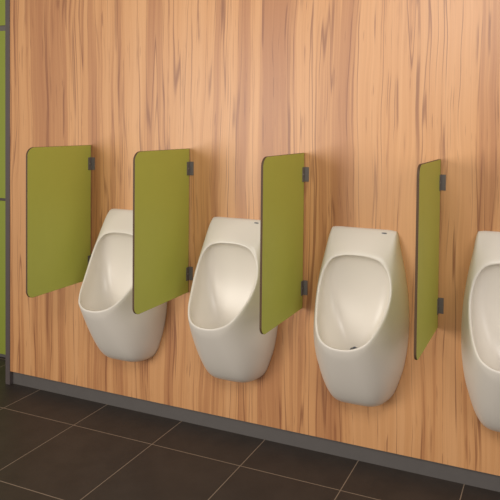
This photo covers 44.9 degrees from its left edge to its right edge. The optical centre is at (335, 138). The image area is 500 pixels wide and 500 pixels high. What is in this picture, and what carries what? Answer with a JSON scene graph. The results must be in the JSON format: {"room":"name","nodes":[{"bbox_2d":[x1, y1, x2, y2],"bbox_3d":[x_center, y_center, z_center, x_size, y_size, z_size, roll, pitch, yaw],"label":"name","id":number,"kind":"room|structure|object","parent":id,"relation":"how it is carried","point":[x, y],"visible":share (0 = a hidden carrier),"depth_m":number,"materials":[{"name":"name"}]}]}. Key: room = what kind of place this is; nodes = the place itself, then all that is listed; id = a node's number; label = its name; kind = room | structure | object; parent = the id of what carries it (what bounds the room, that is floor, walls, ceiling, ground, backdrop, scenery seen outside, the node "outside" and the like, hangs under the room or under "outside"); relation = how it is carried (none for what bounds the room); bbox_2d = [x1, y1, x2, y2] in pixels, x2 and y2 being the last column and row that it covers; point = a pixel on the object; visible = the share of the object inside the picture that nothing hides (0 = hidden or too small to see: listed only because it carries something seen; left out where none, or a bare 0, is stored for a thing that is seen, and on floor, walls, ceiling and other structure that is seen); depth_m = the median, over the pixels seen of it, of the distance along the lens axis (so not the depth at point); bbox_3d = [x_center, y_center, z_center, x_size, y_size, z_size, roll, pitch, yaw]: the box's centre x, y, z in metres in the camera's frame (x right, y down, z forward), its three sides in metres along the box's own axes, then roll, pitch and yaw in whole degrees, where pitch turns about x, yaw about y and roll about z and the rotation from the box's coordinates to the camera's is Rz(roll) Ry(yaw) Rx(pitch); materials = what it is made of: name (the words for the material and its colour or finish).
{"room":"public restroom","nodes":[
{"label":"public restroom","id":0,"kind":"room"},
{"bbox_2d":[0,0,5,354],"bbox_3d":[-2.715,-0.060,4.045,1.949,2.875,0.030,1,2,21],"label":"wall","id":1,"kind":"structure","parent":0,"point":[2,2],"depth_m":3.82,"materials":[{"name":"green laminate"}]},
{"bbox_2d":[0,356,499,499],"bbox_3d":[-1.350,1.527,0.880,6.800,0.050,5.550,1,2,21],"label":"floor","id":2,"kind":"structure","parent":0,"point":[54,446],"depth_m":2.68,"materials":[{"name":"tile"}]},
{"bbox_2d":[10,0,499,475],"bbox_3d":[0.385,-0.008,2.582,4.818,2.821,0.018,1,2,21],"label":"wall","id":3,"kind":"structure","parent":0,"point":[370,92],"depth_m":2.82,"materials":[{"name":"brown wood"}]},
{"bbox_2d":[5,0,12,384],"bbox_3d":[-1.831,-0.024,3.582,0.033,2.900,0.334,1,2,21],"label":"trim","id":4,"kind":"structure","parent":3,"relation":"attached to","point":[9,374],"depth_m":3.43,"materials":[{"name":"metal"}]},
{"bbox_2d":[26,145,94,297],"bbox_3d":[-1.390,0.401,3.029,0.033,0.727,0.415,1,2,21],"label":"divider","id":5,"kind":"object","parent":3,"relation":"attached to","point":[58,178],"visible":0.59,"depth_m":3.01,"materials":[{"name":"green laminate"}]},
{"bbox_2d":[78,209,166,361],"bbox_3d":[-1.117,0.762,2.990,0.428,0.773,0.308,1,2,21],"label":"urinal","id":6,"kind":"object","parent":3,"relation":"attached to","point":[105,295],"depth_m":3.03,"materials":[{"name":"ceramic"}]},
{"bbox_2d":[132,149,193,313],"bbox_3d":[-0.805,0.416,2.809,0.033,0.727,0.415,1,2,21],"label":"divider","id":7,"kind":"object","parent":3,"relation":"attached to","point":[162,272],"visible":1,"depth_m":2.79,"materials":[{"name":"green laminate"}]},
{"bbox_2d":[188,217,277,382],"bbox_3d":[-0.523,0.776,2.766,0.428,0.773,0.308,1,2,21],"label":"urinal","id":8,"kind":"object","parent":3,"relation":"attached to","point":[224,299],"depth_m":2.81,"materials":[{"name":"ceramic"}]},
{"bbox_2d":[13,372,499,491],"bbox_3d":[0.375,1.436,2.642,4.818,0.089,0.032,1,2,21],"label":"baseboard","id":9,"kind":"structure","parent":3,"relation":"attached to","point":[378,457],"depth_m":2.88,"materials":[{"name":"laminate"}]},
{"bbox_2d":[259,153,308,333],"bbox_3d":[-0.216,0.432,2.587,0.033,0.727,0.415,1,2,21],"label":"divider","id":10,"kind":"object","parent":3,"relation":"attached to","point":[283,287],"visible":1,"depth_m":2.56,"materials":[{"name":"green laminate"}]},
{"bbox_2d":[314,226,408,406],"bbox_3d":[0.069,0.789,2.543,0.428,0.773,0.308,1,2,21],"label":"urinal","id":11,"kind":"object","parent":3,"relation":"attached to","point":[361,313],"depth_m":2.58,"materials":[{"name":"ceramic"}]},
{"bbox_2d":[414,159,445,359],"bbox_3d":[0.379,0.454,2.363,0.033,0.727,0.415,1,2,21],"label":"divider","id":12,"kind":"object","parent":3,"relation":"attached to","point":[427,308],"visible":1,"depth_m":2.32,"materials":[{"name":"green laminate"}]},
{"bbox_2d":[461,231,499,431],"bbox_3d":[0.676,0.791,2.315,0.411,0.804,0.308,1,2,21],"label":"urinal","id":13,"kind":"object","parent":3,"relation":"attached to","point":[480,325],"depth_m":2.40,"materials":[{"name":"ceramic"}]}
]}

